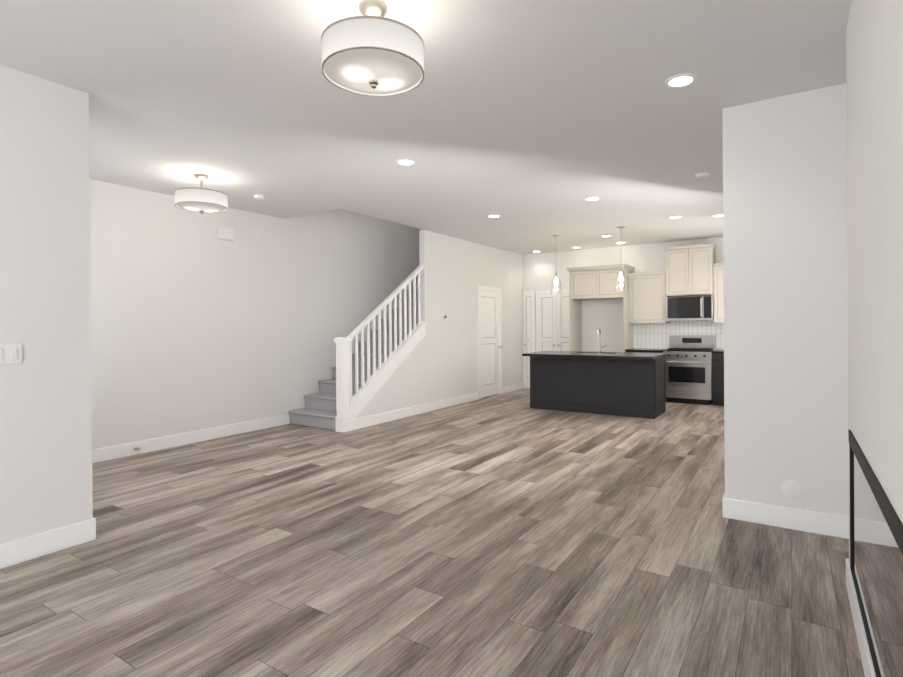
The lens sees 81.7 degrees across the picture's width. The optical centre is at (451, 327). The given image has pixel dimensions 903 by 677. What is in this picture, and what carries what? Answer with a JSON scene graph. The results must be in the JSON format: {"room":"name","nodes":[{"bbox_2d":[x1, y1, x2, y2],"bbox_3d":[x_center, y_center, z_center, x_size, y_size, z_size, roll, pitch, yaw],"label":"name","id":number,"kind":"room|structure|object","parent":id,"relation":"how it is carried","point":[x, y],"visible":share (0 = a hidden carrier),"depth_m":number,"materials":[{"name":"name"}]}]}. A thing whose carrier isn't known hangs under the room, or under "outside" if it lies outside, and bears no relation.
{"room":"empty living room","nodes":[
{"label":"empty living room","id":0,"kind":"room"},
{"bbox_2d":[0,65,92,543],"bbox_3d":[-3.588,-0.050,1.595,0.120,2.900,4.370,0,0,33],"label":"wall","id":1,"kind":"structure","parent":0,"point":[45,416],"depth_m":3.18,"materials":[{"name":"white paint"}]},
{"bbox_2d":[0,344,21,364],"bbox_3d":[-2.578,0.158,3.021,0.010,0.120,0.150,0,0,33],"label":"light switch","id":2,"kind":"object","parent":1,"relation":"attached to","point":[10,354],"visible":1,"depth_m":3.04,"materials":[{"name":"white plastic"}]},
{"bbox_2d":[0,517,95,568],"bbox_3d":[-3.517,1.329,1.568,0.022,0.140,4.384,0,0,33],"label":"baseboard","id":3,"kind":"structure","parent":1,"relation":"attached to","point":[84,532],"depth_m":3.17,"materials":[{"name":"white wood"}]},
{"bbox_2d":[89,179,422,449],"bbox_3d":[-2.029,-1.531,7.969,0.120,5.800,9.770,0,0,33],"label":"wall","id":4,"kind":"structure","parent":0,"point":[196,325],"depth_m":6.49,"materials":[{"name":"white paint"}]},
{"bbox_2d":[92,414,289,462],"bbox_3d":[-3.432,1.317,5.671,0.014,0.140,4.150,0,0,33],"label":"baseboard","id":5,"kind":"structure","parent":4,"relation":"attached to","point":[122,450],"depth_m":6.11,"materials":[{"name":"white wood"}]},
{"bbox_2d":[216,226,233,240],"bbox_3d":[-2.840,-1.171,6.561,0.056,0.150,0.220,0,0,33],"label":"door chime","id":6,"kind":"object","parent":4,"relation":"attached to","point":[224,233],"visible":1,"depth_m":6.53,"materials":[{"name":"white plastic"}]},
{"bbox_2d":[0,0,851,254],"bbox_3d":[-0.266,-1.684,4.669,6.680,0.300,13.370,0,0,33],"label":"ceiling","id":7,"kind":"structure","parent":0,"point":[533,124],"depth_m":3.56,"materials":[{"name":"white paint"}]},
{"bbox_2d":[174,173,227,213],"bbox_3d":[-2.502,-1.324,5.229,0.486,0.389,0.486,0,0,33],"label":"drum ceiling light","id":8,"kind":"object","parent":7,"relation":"attached to","point":[201,200],"visible":1,"depth_m":5.08,"materials":[{"name":"white fabric"}]},
{"bbox_2d":[253,195,264,199],"bbox_3d":[-2.232,-1.506,6.066,0.130,0.036,0.130,0,0,33],"label":"smoke detector","id":9,"kind":"object","parent":7,"relation":"attached to","point":[259,197],"visible":1,"depth_m":6.03,"materials":[{"name":"white plastic"}]},
{"bbox_2d":[321,0,423,96],"bbox_3d":[-0.372,-1.332,2.490,0.486,0.389,0.486,0,0,33],"label":"drum ceiling light","id":10,"kind":"object","parent":7,"relation":"attached to","point":[373,51],"visible":1,"depth_m":2.35,"materials":[{"name":"white fabric"}]},
{"bbox_2d":[396,159,415,165],"bbox_3d":[-0.422,-1.530,4.850,0.190,0.008,0.190,0,0,33],"label":"recessed light","id":11,"kind":"object","parent":7,"relation":"in","point":[406,162],"visible":0.98,"depth_m":4.85,"materials":[{"name":"white plastic"}]},
{"bbox_2d":[487,215,500,217],"bbox_3d":[0.591,-1.544,7.281,0.190,0.008,0.190,0,0,33],"label":"recessed light","id":12,"kind":"object","parent":7,"relation":"in","point":[493,216],"visible":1,"depth_m":7.30,"materials":[{"name":"white plastic"}]},
{"bbox_2d":[551,235,561,294],"bbox_3d":[1.785,-1.057,8.906,0.184,1.009,0.184,0,0,33],"label":"pendant light","id":13,"kind":"object","parent":7,"relation":"hanging from","point":[556,287],"visible":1,"depth_m":8.85,"materials":[{"name":"clear glass"}]},
{"bbox_2d":[584,197,599,200],"bbox_3d":[1.704,-1.550,6.316,0.190,0.008,0.190,0,0,33],"label":"recessed light","id":14,"kind":"object","parent":7,"relation":"in","point":[591,198],"visible":0.98,"depth_m":6.30,"materials":[{"name":"white plastic"}]},
{"bbox_2d":[615,226,626,291],"bbox_3d":[2.649,-1.061,8.163,0.184,1.009,0.184,0,0,33],"label":"pendant light","id":15,"kind":"object","parent":7,"relation":"hanging from","point":[621,284],"visible":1,"depth_m":8.11,"materials":[{"name":"clear glass"}]},
{"bbox_2d":[669,216,682,218],"bbox_3d":[3.199,-1.564,7.454,0.190,0.008,0.190,0,0,33],"label":"recessed light","id":16,"kind":"object","parent":7,"relation":"in","point":[674,217],"visible":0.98,"depth_m":7.46,"materials":[{"name":"white plastic"}]},
{"bbox_2d":[664,73,696,87],"bbox_3d":[1.435,-1.539,3.268,0.190,0.008,0.190,0,0,33],"label":"recessed light","id":17,"kind":"object","parent":7,"relation":"in","point":[681,80],"visible":1,"depth_m":3.26,"materials":[{"name":"white plastic"}]},
{"bbox_2d":[695,172,709,178],"bbox_3d":[2.552,-1.539,5.309,0.130,0.036,0.130,0,0,33],"label":"smoke detector","id":18,"kind":"object","parent":7,"relation":"attached to","point":[701,175],"visible":1,"depth_m":5.28,"materials":[{"name":"white plastic"}]},
{"bbox_2d":[0,389,864,676],"bbox_3d":[-0.243,1.425,4.678,6.680,0.120,13.370,0,0,33],"label":"floor","id":19,"kind":"structure","parent":0,"point":[511,534],"depth_m":3.00,"materials":[{"name":"brown wood"}]},
{"bbox_2d":[288,288,417,429],"bbox_3d":[-0.444,-0.245,9.388,0.968,3.196,5.418,0,0,33],"label":"staircase","id":20,"kind":"structure","parent":19,"relation":"on","point":[318,410],"depth_m":7.71,"materials":[{"name":"grey carpet"}]},
{"bbox_2d":[526,355,665,418],"bbox_3d":[2.334,0.898,8.434,1.985,0.875,0.796,0,0,33],"label":"kitchen island","id":21,"kind":"object","parent":19,"relation":"on","point":[629,384],"depth_m":8.03,"materials":[{"name":"grey wood"}]},
{"bbox_2d":[526,351,665,358],"bbox_3d":[2.273,0.441,8.343,2.010,0.039,1.070,0,0,33],"label":"island countertop","id":22,"kind":"structure","parent":21,"relation":"on","point":[553,354],"depth_m":8.06,"materials":[{"name":"black stone"}]},
{"bbox_2d":[596,328,605,351],"bbox_3d":[2.481,0.219,8.649,0.131,0.396,0.213,0,0,33],"label":"faucet","id":23,"kind":"object","parent":22,"relation":"on","point":[600,339],"visible":1,"depth_m":8.71,"materials":[{"name":"silver metal"}]},
{"bbox_2d":[567,264,634,351],"bbox_3d":[2.877,0.091,10.040,1.100,2.470,0.718,0,0,33],"label":"tall cabinet","id":24,"kind":"object","parent":19,"relation":"on","point":[592,282],"visible":0.81,"depth_m":9.87,"materials":[{"name":"grey wood"}]},
{"bbox_2d":[663,335,715,404],"bbox_3d":[4.189,0.734,9.193,0.762,1.170,0.707,0,0,33],"label":"range","id":25,"kind":"object","parent":19,"relation":"on","point":[688,369],"visible":0.92,"depth_m":8.98,"materials":[{"name":"silver metal"}]},
{"bbox_2d":[712,352,723,405],"bbox_3d":[4.714,0.878,8.907,0.419,0.876,0.621,0,0,33],"label":"base cabinet","id":26,"kind":"object","parent":19,"relation":"on","point":[717,377],"depth_m":8.72,"materials":[{"name":"grey wood"}]},
{"bbox_2d":[722,493,724,516],"bbox_3d":[3.425,1.264,5.995,0.014,0.140,5.474,0,0,33],"label":"baseboard","id":27,"kind":"structure","parent":19,"relation":"on","point":[724,493],"depth_m":3.71,"materials":[{"name":"white wood"}]},
{"bbox_2d":[722,83,848,516],"bbox_3d":[4.014,-0.121,6.110,0.860,2.900,6.300,0,0,33],"label":"wall jog","id":28,"kind":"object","parent":19,"relation":"on","point":[785,271],"visible":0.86,"depth_m":3.50,"materials":[{"name":"white paint"}]},
{"bbox_2d":[781,480,802,498],"bbox_3d":[2.272,1.085,3.486,0.124,0.124,0.014,0,0,33],"label":"round cover plate","id":29,"kind":"object","parent":28,"relation":"attached to","point":[792,489],"visible":1,"depth_m":3.48,"materials":[{"name":"white plastic"}]},
{"bbox_2d":[724,498,848,538],"bbox_3d":[2.308,1.280,3.465,0.840,0.140,0.022,0,0,33],"label":"baseboard","id":30,"kind":"structure","parent":19,"relation":"on","point":[766,514],"depth_m":3.49,"materials":[{"name":"white wood"}]},
{"bbox_2d":[846,558,875,676],"bbox_3d":[0.377,1.304,0.133,0.022,0.140,6.234,0,0,33],"label":"baseboard","id":31,"kind":"structure","parent":19,"relation":"on","point":[865,654],"depth_m":2.21,"materials":[{"name":"white wood"}]},
{"bbox_2d":[355,230,522,418],"bbox_3d":[0.044,-0.100,9.103,0.100,2.900,5.385,0,0,33],"label":"wall","id":32,"kind":"structure","parent":0,"point":[455,273],"depth_m":8.99,"materials":[{"name":"white paint"}]},
{"bbox_2d":[333,264,423,432],"bbox_3d":[-0.967,0.186,7.551,0.172,2.351,1.849,0,0,33],"label":"balustrade","id":33,"kind":"object","parent":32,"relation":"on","point":[343,420],"visible":1,"depth_m":7.25,"materials":[{"name":"white wood"}]},
{"bbox_2d":[350,321,425,419],"bbox_3d":[-0.923,0.594,7.615,0.124,1.360,1.702,0,0,33],"label":"trim","id":34,"kind":"structure","parent":32,"relation":"attached to","point":[367,393],"depth_m":7.50,"materials":[{"name":"white wood"}]},
{"bbox_2d":[352,392,477,429],"bbox_3d":[-0.424,1.286,8.270,0.014,0.140,3.350,0,0,33],"label":"baseboard","id":35,"kind":"structure","parent":32,"relation":"attached to","point":[376,419],"depth_m":7.93,"materials":[{"name":"white wood"}]},
{"bbox_2d":[477,286,501,399],"bbox_3d":[0.703,0.285,10.093,0.117,2.115,0.940,0,0,33],"label":"door frame","id":36,"kind":"structure","parent":32,"relation":"attached to","point":[485,288],"depth_m":10.28,"materials":[{"name":"white wood"}]},
{"bbox_2d":[480,290,501,397],"bbox_3d":[0.752,0.323,10.062,0.158,2.037,0.784,0,0,33],"label":"closet door","id":37,"kind":"structure","parent":32,"relation":"in","point":[489,363],"depth_m":10.11,"materials":[{"name":"white wood"}]},
{"bbox_2d":[502,382,523,393],"bbox_3d":[1.291,1.266,10.900,0.014,0.140,1.030,0,0,33],"label":"baseboard","id":38,"kind":"structure","parent":32,"relation":"attached to","point":[505,389],"depth_m":10.86,"materials":[{"name":"white wood"}]},
{"bbox_2d":[523,237,722,388],"bbox_3d":[3.005,-0.126,10.457,5.580,2.900,0.120,0,0,33],"label":"wall","id":39,"kind":"structure","parent":0,"point":[605,317],"depth_m":10.40,"materials":[{"name":"white paint"}]},
{"bbox_2d":[523,291,535,388],"bbox_3d":[1.657,0.282,11.207,0.290,2.100,0.099,0,0,33],"label":"door","id":40,"kind":"structure","parent":39,"relation":"in","point":[529,321],"depth_m":11.24,"materials":[{"name":"white wood"}]},
{"bbox_2d":[536,289,569,351],"bbox_3d":[2.190,0.279,10.861,0.940,2.100,0.095,0,0,33],"label":"pantry double doors","id":41,"kind":"structure","parent":39,"relation":"in","point":[552,324],"depth_m":10.94,"materials":[{"name":"white wood"}]},
{"bbox_2d":[628,272,669,322],"bbox_3d":[3.683,-0.534,9.728,0.650,0.930,0.351,0,0,33],"label":"upper cabinet","id":42,"kind":"object","parent":39,"relation":"attached to","point":[647,299],"depth_m":9.58,"materials":[{"name":"grey wood"}]},
{"bbox_2d":[664,247,683,295],"bbox_3d":[4.130,-0.999,9.415,0.438,0.865,0.381,0,0,33],"label":"upper cabinet","id":43,"kind":"object","parent":39,"relation":"attached to","point":[674,274],"depth_m":9.30,"materials":[{"name":"grey wood"}]},
{"bbox_2d":[634,321,723,349],"bbox_3d":[4.409,-0.084,9.469,2.143,0.969,0.001,0,0,33],"label":"tile backsplash","id":44,"kind":"structure","parent":39,"relation":"attached to","point":[651,335],"depth_m":9.71,"materials":[{"name":"white tile"}]},
{"bbox_2d":[684,243,715,294],"bbox_3d":[4.402,-1.000,9.238,0.438,0.865,0.381,0,0,33],"label":"upper cabinet","id":45,"kind":"object","parent":39,"relation":"attached to","point":[694,270],"depth_m":9.09,"materials":[{"name":"grey wood"}]},
{"bbox_2d":[666,294,713,320],"bbox_3d":[4.253,-0.337,9.300,0.758,0.450,0.445,0,0,33],"label":"microwave","id":46,"kind":"object","parent":45,"relation":"attached to","point":[689,307],"visible":0.96,"depth_m":9.13,"materials":[{"name":"silver metal"}]},
{"bbox_2d":[712,263,723,322],"bbox_3d":[4.776,-0.585,9.015,0.418,1.020,0.351,0,0,33],"label":"upper cabinet","id":47,"kind":"object","parent":39,"relation":"attached to","point":[717,268],"depth_m":8.95,"materials":[{"name":"grey wood"}]},
{"bbox_2d":[625,348,666,351],"bbox_3d":[3.614,0.426,9.613,0.650,0.040,0.633,0,0,33],"label":"countertop","id":48,"kind":"structure","parent":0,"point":[633,349],"depth_m":9.45,"materials":[{"name":"black stone"}]},
{"bbox_2d":[846,0,902,561],"bbox_3d":[0.456,-0.076,0.061,0.210,2.900,6.220,0,0,33],"label":"wall bump-out","id":49,"kind":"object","parent":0,"point":[874,49],"visible":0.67,"depth_m":1.79,"materials":[{"name":"white paint"}]},
{"bbox_2d":[848,429,902,676],"bbox_3d":[1.509,0.886,1.704,0.186,0.726,2.106,0,0,33],"label":"frame","id":50,"kind":"object","parent":49,"relation":"attached to","point":[876,546],"visible":0.86,"depth_m":1.84,"materials":[{"name":"black metal"}]},
{"bbox_2d":[902,110,902,145],"bbox_3d":[1.108,-0.495,1.268,0.012,0.150,0.120,0,0,33],"label":"light switch","id":51,"kind":"object","parent":49,"relation":"attached to","point":[902,127],"visible":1,"depth_m":1.30,"materials":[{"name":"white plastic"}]}
]}

